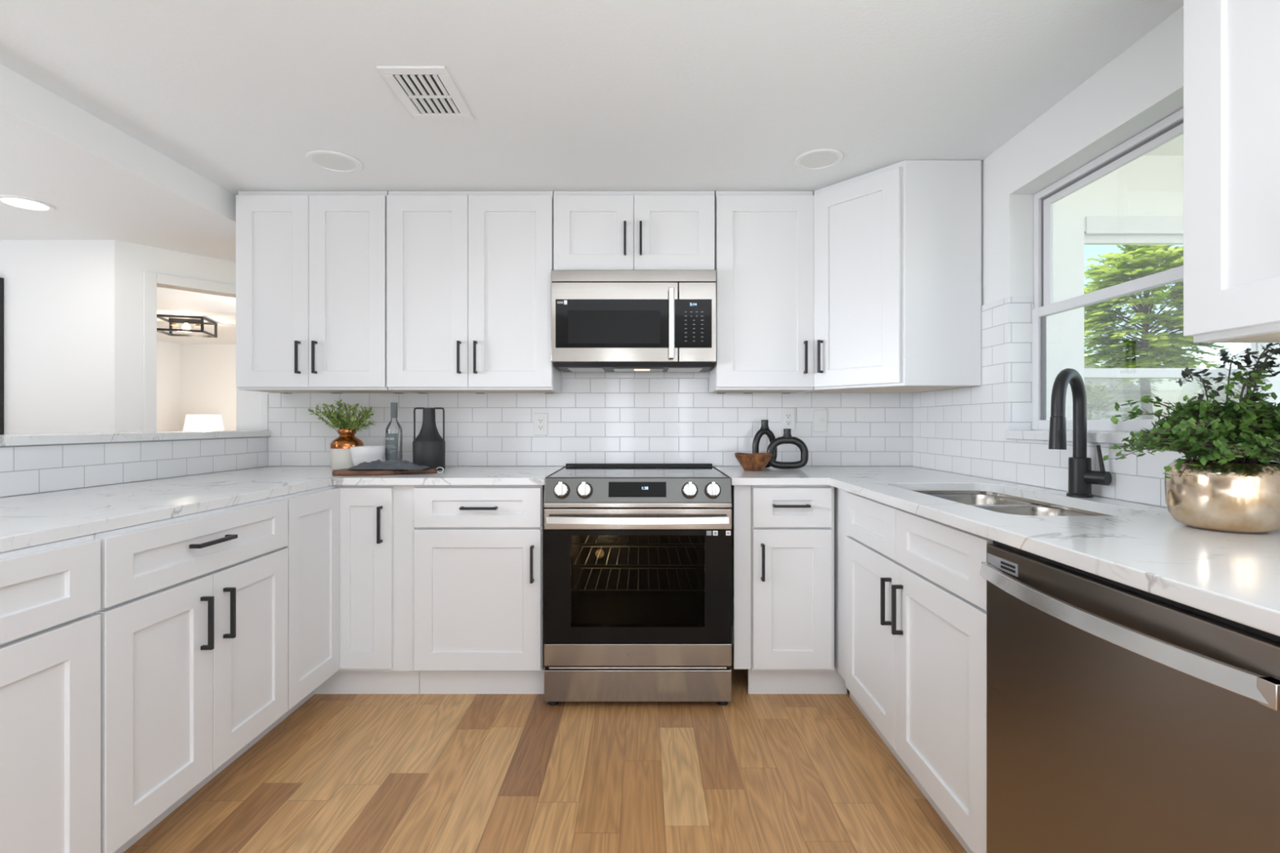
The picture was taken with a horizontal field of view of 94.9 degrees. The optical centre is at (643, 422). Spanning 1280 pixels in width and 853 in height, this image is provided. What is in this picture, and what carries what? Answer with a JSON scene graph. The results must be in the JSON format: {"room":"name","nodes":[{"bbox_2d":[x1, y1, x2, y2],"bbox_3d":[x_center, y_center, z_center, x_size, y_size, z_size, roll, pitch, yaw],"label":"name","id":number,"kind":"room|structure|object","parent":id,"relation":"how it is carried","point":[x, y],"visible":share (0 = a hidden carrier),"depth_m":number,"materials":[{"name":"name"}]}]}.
{"room":"kitchen","nodes":[
{"label":"kitchen","id":0,"kind":"room"},
{"bbox_2d":[0,109,235,344],"bbox_3d":[-4.150,-1.035,2.050,4.900,0.150,10.700,0,0,0],"label":"ceiling","id":1,"kind":"structure","parent":0,"point":[93,197],"depth_m":2.72,"materials":[{"name":"white paint"}]},
{"bbox_2d":[0,194,56,212],"bbox_3d":[-2.700,-0.956,2.567,0.190,0.008,0.190,0,0,0],"label":"recessed light","id":2,"kind":"object","parent":1,"relation":"in","point":[17,202],"visible":1,"depth_m":2.57,"materials":[{"name":"white paint"}]},
{"bbox_2d":[0,63,235,223],"bbox_3d":[-1.958,-1.048,-0.120,0.015,0.180,6.360,0,0,0],"label":"ceiling beam","id":3,"kind":"structure","parent":1,"relation":"attached to","point":[20,97],"depth_m":2.13,"materials":[{"name":"white paint"}]},
{"bbox_2d":[156,314,217,337],"bbox_3d":[-4.215,-0.885,5.420,0.375,0.141,0.375,0,0,-20],"label":"flush light","id":4,"kind":"object","parent":1,"relation":"attached to","point":[199,320],"visible":0.95,"depth_m":5.39,"materials":[{"name":"black metal"}]},
{"bbox_2d":[0,436,266,497],"bbox_3d":[-2.038,0.614,1.583,0.155,1.083,2.967,0,0,0],"label":"wall","id":5,"kind":"structure","parent":0,"point":[248,437],"depth_m":2.19,"materials":[{"name":"white paint"}]},
{"bbox_2d":[0,436,268,497],"bbox_3d":[-1.956,0.150,1.579,0.008,0.153,2.959,0,0,0],"label":"backsplash","id":6,"kind":"structure","parent":5,"relation":"attached to","point":[24,469],"depth_m":2.17,"materials":[{"name":"tile"}]},
{"bbox_2d":[0,430,270,446],"bbox_3d":[-2.046,0.056,1.574,0.228,0.030,2.948,0,0,0],"label":"ledge slab","id":7,"kind":"object","parent":5,"relation":"on","point":[91,437],"visible":1,"depth_m":2.17,"materials":[{"name":"stone"}]},
{"bbox_2d":[114,240,235,432],"bbox_3d":[-2.408,0.087,3.625,0.100,2.135,1.300,0,0,39],"label":"wall","id":8,"kind":"structure","parent":0,"point":[131,260],"depth_m":3.16,"materials":[{"name":"white paint"}]},
{"bbox_2d":[143,271,235,431],"bbox_3d":[-2.410,0.169,3.531,0.014,1.973,0.918,0,0,39],"label":"door frame","id":9,"kind":"structure","parent":8,"relation":"attached to","point":[151,279],"depth_m":3.20,"materials":[{"name":"white paint"}]},
{"bbox_2d":[156,340,235,431],"bbox_3d":[-3.800,0.098,5.258,4.000,2.115,4.085,0,0,0],"label":"wall","id":10,"kind":"structure","parent":0,"point":[192,379],"depth_m":7.20,"materials":[{"name":"white paint"}]},
{"bbox_2d":[0,240,733,644],"bbox_3d":[-2.350,0.009,3.139,8.500,2.293,0.142,0,0,0],"label":"wall","id":11,"kind":"structure","parent":0,"point":[59,295],"depth_m":3.09,"materials":[{"name":"white paint"}]},
{"bbox_2d":[0,277,4,435],"bbox_3d":[-3.710,-0.301,3.073,0.700,0.914,0.030,0,0,0],"label":"picture frame","id":12,"kind":"object","parent":11,"relation":"attached to","point":[2,280],"visible":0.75,"depth_m":3.08,"materials":[{"name":"black"}]},
{"bbox_2d":[261,393,268,430],"bbox_3d":[-1.970,-0.056,3.062,0.033,0.191,0.012,0,0,0],"label":"trim","id":13,"kind":"structure","parent":11,"relation":"attached to","point":[264,397],"depth_m":3.06,"materials":[{"name":"white paint"}]},
{"bbox_2d":[235,191,412,393],"bbox_3d":[-1.550,-0.618,2.880,0.698,0.936,0.354,0,0,0],"label":"upper cabinet","id":14,"kind":"object","parent":11,"relation":"attached to","point":[311,266],"visible":0.98,"depth_m":2.74,"materials":[{"name":"white paint"}]},
{"bbox_2d":[386,191,561,393],"bbox_3d":[-0.810,-0.618,2.880,0.772,0.936,0.354,0,0,0],"label":"upper cabinet","id":15,"kind":"object","parent":11,"relation":"attached to","point":[468,273],"visible":0.96,"depth_m":2.74,"materials":[{"name":"white paint"}]},
{"bbox_2d":[268,371,912,466],"bbox_3d":[-0.275,-0.019,3.064,3.354,0.492,0.008,0,0,0],"label":"backsplash","id":16,"kind":"structure","parent":11,"relation":"attached to","point":[596,417],"depth_m":3.06,"materials":[{"name":"tile"}]},
{"bbox_2d":[533,413,547,435],"bbox_3d":[-0.533,0.008,3.056,0.072,0.116,0.008,0,0,0],"label":"wall outlet","id":17,"kind":"object","parent":16,"relation":"attached to","point":[540,420],"visible":1,"depth_m":3.05,"materials":[{"name":"white plastic"}]},
{"bbox_2d":[537,417,543,431],"bbox_3d":[-0.533,0.008,3.053,0.034,0.068,0.002,0,0,0],"label":"receptacle","id":18,"kind":"object","parent":17,"relation":"attached to","point":[540,420],"depth_m":3.05,"materials":[{"name":"white plastic"}]},
{"bbox_2d":[781,408,795,430],"bbox_3d":[0.754,-0.017,3.056,0.072,0.116,0.008,0,0,0],"label":"wall outlet","id":19,"kind":"object","parent":16,"relation":"attached to","point":[788,415],"visible":1,"depth_m":3.05,"materials":[{"name":"white plastic"}]},
{"bbox_2d":[785,413,791,426],"bbox_3d":[0.754,-0.017,3.053,0.034,0.068,0.002,0,0,0],"label":"receptacle","id":20,"kind":"object","parent":19,"relation":"attached to","point":[788,415],"depth_m":3.05,"materials":[{"name":"white plastic"}]},
{"bbox_2d":[813,409,826,431],"bbox_3d":[0.921,-0.008,3.051,0.072,0.116,0.018,0,0,0],"label":"light switch","id":21,"kind":"object","parent":16,"relation":"attached to","point":[820,416],"visible":1,"depth_m":3.05,"materials":[{"name":"white plastic"}]},
{"bbox_2d":[553,191,715,270],"bbox_3d":[-0.042,-0.894,2.880,0.754,0.383,0.354,0,0,0],"label":"upper cabinet","id":22,"kind":"object","parent":11,"relation":"attached to","point":[593,230],"visible":0.8,"depth_m":2.73,"materials":[{"name":"white paint"}]},
{"bbox_2d":[551,270,716,372],"bbox_3d":[-0.043,-0.477,2.849,0.757,0.446,0.415,0,0,0],"label":"microwave","id":23,"kind":"object","parent":22,"relation":"attached to","point":[602,321],"visible":1,"depth_m":2.69,"materials":[{"name":"silver metal"}]},
{"bbox_2d":[684,311,703,341],"bbox_3d":[0.232,-0.439,2.684,0.087,0.136,0.001,0,0,0],"label":"print","id":24,"kind":"object","parent":23,"relation":"attached to","point":[694,321],"depth_m":2.68,"materials":[{"name":"grey"}]},
{"bbox_2d":[708,191,813,393],"bbox_3d":[0.569,-0.618,2.880,0.456,0.936,0.354,0,0,0],"label":"upper cabinet","id":25,"kind":"object","parent":11,"relation":"attached to","point":[764,240],"visible":0.97,"depth_m":2.74,"materials":[{"name":"white paint"}]},
{"bbox_2d":[123,644,967,852],"bbox_3d":[-2.350,1.185,2.050,8.500,0.060,10.700,0,0,0],"label":"floor","id":26,"kind":"structure","parent":0,"point":[340,773],"depth_m":1.89,"materials":[{"name":"brown wood"}]},
{"bbox_2d":[0,533,100,852],"bbox_3d":[-1.581,0.707,1.062,0.717,0.896,0.605,0,0,0],"label":"base cabinet","id":27,"kind":"object","parent":26,"relation":"on","point":[50,593],"visible":1,"depth_m":1.25,"materials":[{"name":"white paint"}]},
{"bbox_2d":[0,466,564,552],"bbox_3d":[-1.177,0.243,1.804,1.547,0.030,2.509,0,0,0],"label":"countertop","id":28,"kind":"structure","parent":27,"relation":"on","point":[29,520],"depth_m":1.89,"materials":[{"name":"stone"}]},
{"bbox_2d":[329,429,363,470],"bbox_3d":[-1.434,0.130,2.845,0.145,0.196,0.145,0,0,0],"label":"vase","id":29,"kind":"object","parent":28,"relation":"on","point":[340,458],"visible":0.84,"depth_m":2.79,"materials":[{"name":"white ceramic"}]},
{"bbox_2d":[307,400,375,431],"bbox_3d":[-1.449,-0.009,2.846,0.330,0.214,0.196,0,0,0],"label":"greenery","id":30,"kind":"object","parent":29,"relation":"in","point":[343,422],"visible":0.92,"depth_m":2.83,"materials":[{"name":"green plant"}]},
{"bbox_2d":[332,466,444,475],"bbox_3d":[-1.129,0.214,2.614,0.462,0.028,0.185,0,0,-8],"label":"serving board","id":31,"kind":"object","parent":28,"relation":"on","point":[343,472],"visible":0.95,"depth_m":2.54,"materials":[{"name":"brown wood"}]},
{"bbox_2d":[350,445,385,466],"bbox_3d":[-1.296,0.170,2.765,0.151,0.114,0.151,0,0,0],"label":"bowl","id":32,"kind":"object","parent":31,"relation":"on","point":[358,455],"visible":0.59,"depth_m":2.71,"materials":[{"name":"white ceramic"}]},
{"bbox_2d":[346,458,429,470],"bbox_3d":[-1.121,0.182,2.588,0.340,0.045,0.109,0,0,-1],"label":"cloth","id":33,"kind":"object","parent":31,"relation":"on","point":[376,464],"visible":1,"depth_m":2.56,"materials":[{"name":"grey fabric"}]},
{"bbox_2d":[385,402,402,461],"bbox_3d":[-1.215,0.066,2.865,0.077,0.325,0.078,0,0,0],"label":"bottle","id":34,"kind":"object","parent":28,"relation":"on","point":[391,439],"visible":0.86,"depth_m":2.83,"materials":[{"name":"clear glass"}]},
{"bbox_2d":[385,437,395,453],"bbox_3d":[-1.224,0.110,2.835,0.062,0.072,0.015,0,0,16],"label":"print","id":35,"kind":"object","parent":34,"relation":"attached to","point":[389,442],"depth_m":2.83,"materials":[{"name":"grey paper"}]},
{"bbox_2d":[412,407,445,470],"bbox_3d":[-1.033,0.078,2.835,0.149,0.301,0.149,0,0,0],"label":"jug","id":36,"kind":"object","parent":28,"relation":"on","point":[428,447],"visible":0.92,"depth_m":2.79,"materials":[{"name":"grey ceramic"}]},
{"bbox_2d":[93,495,288,852],"bbox_3d":[-1.581,0.707,1.724,0.717,0.896,0.712,0,0,0],"label":"base cabinet","id":37,"kind":"object","parent":26,"relation":"on","point":[193,611],"visible":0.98,"depth_m":1.62,"materials":[{"name":"white paint"}]},
{"bbox_2d":[248,485,419,747],"bbox_3d":[-1.450,0.707,2.570,0.993,0.896,0.973,0,0,0],"label":"base cabinet","id":38,"kind":"object","parent":26,"relation":"on","point":[351,548],"visible":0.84,"depth_m":2.43,"materials":[{"name":"white paint"}]},
{"bbox_2d":[413,485,545,693],"bbox_3d":[-0.685,0.707,2.727,0.531,0.896,0.658,0,0,0],"label":"base cabinet","id":39,"kind":"object","parent":26,"relation":"on","point":[478,550],"visible":0.96,"depth_m":2.44,"materials":[{"name":"white paint"}]},
{"bbox_2d":[543,463,732,705],"bbox_3d":[-0.021,0.683,2.673,0.757,0.943,0.736,0,0,0],"label":"range","id":40,"kind":"object","parent":26,"relation":"on","point":[637,557],"visible":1,"depth_m":2.37,"materials":[{"name":"grey metal"}]},
{"bbox_2d":[543,507,731,666],"bbox_3d":[-0.021,0.666,2.357,0.757,0.634,0.104,0,0,0],"label":"oven","id":41,"kind":"object","parent":40,"relation":"in","point":[623,586],"depth_m":2.37,"materials":[{"name":"black glass"}]},
{"bbox_2d":[545,466,730,478],"bbox_3d":[-0.021,0.237,2.720,0.757,0.026,0.642,0,0,0],"label":"cooktop","id":42,"kind":"object","parent":40,"relation":"in","point":[566,472],"depth_m":2.67,"materials":[{"name":"black glass"}]},
{"bbox_2d":[730,484,847,693],"bbox_3d":[0.623,0.707,2.727,0.489,0.896,0.658,0,0,0],"label":"base cabinet","id":43,"kind":"object","parent":26,"relation":"on","point":[783,536],"visible":0.94,"depth_m":2.44,"materials":[{"name":"white paint"}]},
{"bbox_2d":[834,486,1058,852],"bbox_3d":[1.077,0.707,2.200,0.638,0.896,1.700,0,0,0],"label":"base cabinet","id":44,"kind":"object","parent":26,"relation":"on","point":[910,589],"visible":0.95,"depth_m":1.70,"materials":[{"name":"white paint"}]},
{"bbox_2d":[713,466,1279,636],"bbox_3d":[0.882,0.243,1.859,1.038,0.030,2.399,0,0,0],"label":"countertop","id":45,"kind":"structure","parent":44,"relation":"on","point":[1234,576],"depth_m":1.19,"materials":[{"name":"stone"}]},
{"bbox_2d":[734,452,772,471],"bbox_3d":[0.524,0.186,2.800,0.178,0.083,0.180,0,0,0],"label":"wooden bowl","id":46,"kind":"object","parent":45,"relation":"on","point":[748,461],"visible":1,"depth_m":2.74,"materials":[{"name":"brown wood"}]},
{"bbox_2d":[751,419,777,467],"bbox_3d":[0.607,0.107,2.935,0.129,0.241,0.048,0,0,-10],"label":"ring vase","id":47,"kind":"object","parent":45,"relation":"on","point":[764,429],"visible":0.57,"depth_m":2.92,"materials":[{"name":"black ceramic"}]},
{"bbox_2d":[766,428,808,469],"bbox_3d":[0.703,0.129,2.865,0.201,0.197,0.048,0,0,6],"label":"ring vase","id":48,"kind":"object","parent":45,"relation":"on","point":[787,438],"visible":0.98,"depth_m":2.85,"materials":[{"name":"black ceramic"}]},
{"bbox_2d":[913,490,1111,515],"bbox_3d":[1.100,0.359,1.827,0.464,0.199,0.844,0,0,0],"label":"sink","id":49,"kind":"object","parent":45,"relation":"in","point":[993,501],"visible":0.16,"depth_m":1.95,"materials":[{"name":"silver metal"}]},
{"bbox_2d":[1048,368,1111,497],"bbox_3d":[1.276,0.033,1.763,0.229,0.390,0.111,0,0,-19],"label":"faucet","id":50,"kind":"object","parent":45,"relation":"on","point":[1081,475],"visible":1,"depth_m":1.78,"materials":[{"name":"black metal"}]},
{"bbox_2d":[1164,458,1279,533],"bbox_3d":[1.252,0.155,1.263,0.197,0.145,0.197,0,0,0],"label":"planter","id":51,"kind":"object","parent":45,"relation":"on","point":[1229,497],"visible":0.88,"depth_m":1.20,"materials":[{"name":"gold metal"}]},
{"bbox_2d":[1102,342,1279,478],"bbox_3d":[1.198,-0.032,1.256,0.400,0.294,0.388,0,0,0],"label":"fern","id":52,"kind":"object","parent":51,"relation":"on","point":[1248,433],"visible":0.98,"depth_m":1.21,"materials":[{"name":"green plant"}]},
{"bbox_2d":[979,540,1279,852],"bbox_3d":[1.051,0.705,1.012,0.641,0.890,0.665,0,0,0],"label":"dishwasher","id":53,"kind":"object","parent":26,"relation":"on","point":[1121,717],"visible":0.98,"depth_m":0.96,"materials":[{"name":"silver metal"}]},
{"bbox_3d":[-4.860,0.830,6.500,0.500,0.650,0.400,0,0,0],"label":"side table","id":54,"kind":"object","parent":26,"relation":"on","visible":0},
{"bbox_2d":[182,414,223,431],"bbox_3d":[-4.860,0.209,6.500,0.380,0.590,0.380,0,0,0],"label":"table lamp","id":55,"kind":"object","parent":54,"relation":"on","point":[193,422],"visible":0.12,"depth_m":6.37,"materials":[{"name":"white fabric"}]},
{"bbox_2d":[0,0,1183,195],"bbox_3d":[-0.025,-1.138,-0.050,3.850,0.100,6.500,0,0,0],"label":"ceiling","id":56,"kind":"structure","parent":0,"point":[714,95],"depth_m":1.83,"materials":[{"name":"white paint"}]},
{"bbox_2d":[305,150,363,173],"bbox_3d":[-1.287,-1.084,2.450,0.214,0.008,0.214,0,0,0],"label":"recessed light","id":57,"kind":"object","parent":56,"relation":"in","point":[334,162],"visible":1,"depth_m":2.44,"materials":[{"name":"white paint"}]},
{"bbox_2d":[376,66,473,119],"bbox_3d":[-0.710,-1.083,1.945,0.210,0.009,0.310,0,0,0],"label":"ceiling vent","id":58,"kind":"object","parent":56,"relation":"in","point":[432,89],"visible":1,"depth_m":1.92,"materials":[{"name":"white metal"}]},
{"bbox_2d":[794,148,843,171],"bbox_3d":[0.725,-1.084,2.430,0.196,0.008,0.196,0,0,0],"label":"recessed light","id":59,"kind":"object","parent":56,"relation":"in","point":[820,159],"visible":1,"depth_m":2.42,"materials":[{"name":"white paint"}]},
{"bbox_2d":[913,5,1183,507],"bbox_3d":[1.471,0.009,-0.050,0.122,2.293,6.500,0,0,0],"label":"wall","id":60,"kind":"structure","parent":0,"point":[1143,86],"depth_m":1.97,"materials":[{"name":"white paint"}]},
{"bbox_2d":[797,160,981,393],"bbox_3d":[1.097,-0.619,2.744,0.606,0.934,0.627,0,0,0],"label":"upper cabinet","id":61,"kind":"object","parent":60,"relation":"attached to","point":[897,246],"visible":0.98,"depth_m":2.44,"materials":[{"name":"white paint"}]},
{"bbox_2d":[1004,430,1139,444],"bbox_3d":[1.444,0.046,1.708,0.112,0.032,1.094,0,0,0],"label":"window sill","id":62,"kind":"structure","parent":60,"relation":"attached to","point":[1091,437],"depth_m":1.90,"materials":[{"name":"stone"}]},
{"bbox_2d":[912,297,1279,506],"bbox_3d":[1.451,-0.128,1.429,0.098,0.710,3.259,0,0,0],"label":"backsplash","id":63,"kind":"structure","parent":60,"relation":"attached to","point":[959,430],"depth_m":2.27,"materials":[{"name":"tile"}]},
{"bbox_2d":[1032,107,1183,431],"bbox_3d":[1.512,-0.423,1.712,0.036,0.905,1.099,0,0,0],"label":"window","id":64,"kind":"structure","parent":60,"relation":"in","point":[1166,130],"depth_m":2.05,"materials":[{"name":"white plastic"}]},
{"bbox_2d":[1183,0,1279,342],"bbox_3d":[1.222,-0.621,0.872,0.354,0.930,0.600,0,0,0],"label":"upper cabinet","id":65,"kind":"object","parent":60,"relation":"attached to","point":[1232,47],"visible":1,"depth_m":1.08,"materials":[{"name":"white paint"}]},
{"bbox_2d":[1046,155,1279,431],"bbox_3d":[3.072,-0.170,3.450,3.055,3.150,0.100,0,0,0],"label":"wall","id":66,"kind":"structure","parent":0,"point":[1147,185],"depth_m":3.40,"materials":[{"name":"white paint"}]},
{"bbox_2d":[1084,216,1256,409],"bbox_3d":[3.056,-0.517,3.424,1.006,1.345,0.072,0,0,0],"label":"window","id":67,"kind":"structure","parent":66,"relation":"in","point":[1100,230],"depth_m":3.41,"materials":[{"name":"white plastic"}]},
{"bbox_2d":[1142,133,1183,155],"bbox_3d":[3.072,-1.595,2.650,3.055,0.100,1.500,0,0,0],"label":"ceiling","id":68,"kind":"structure","parent":0,"point":[1175,147],"depth_m":3.33,"materials":[{"name":"white paint"}]},
{"label":"outside","id":69,"kind":"structure","parent":0,"visible":0},
{"bbox_3d":[15.780,1.455,16.000,28.440,0.100,48.000,0,0,0],"label":"ground","id":70,"kind":"structure","parent":69,"visible":0},
{"bbox_2d":[1084,380,1140,432],"bbox_3d":[9.623,0.247,12.625,2.109,2.320,2.158,0,0,0],"label":"shrub","id":71,"kind":"object","parent":70,"relation":"on","point":[1096,396],"visible":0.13,"depth_m":12.28,"materials":[{"name":"green plant"}]},
{"bbox_2d":[1084,360,1159,432],"bbox_3d":[14.900,-0.595,23.500,6.600,4.000,5.600,0,0,0],"label":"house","id":72,"kind":"structure","parent":70,"relation":"on","point":[1133,393],"depth_m":20.70,"materials":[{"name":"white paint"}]},
{"bbox_2d":[1084,244,1228,419],"bbox_3d":[6.856,-0.599,8.009,1.887,4.012,1.993,0,0,-15],"label":"tree","id":73,"kind":"object","parent":70,"relation":"on","point":[1136,261],"visible":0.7,"depth_m":7.80,"materials":[{"name":"green plant"}]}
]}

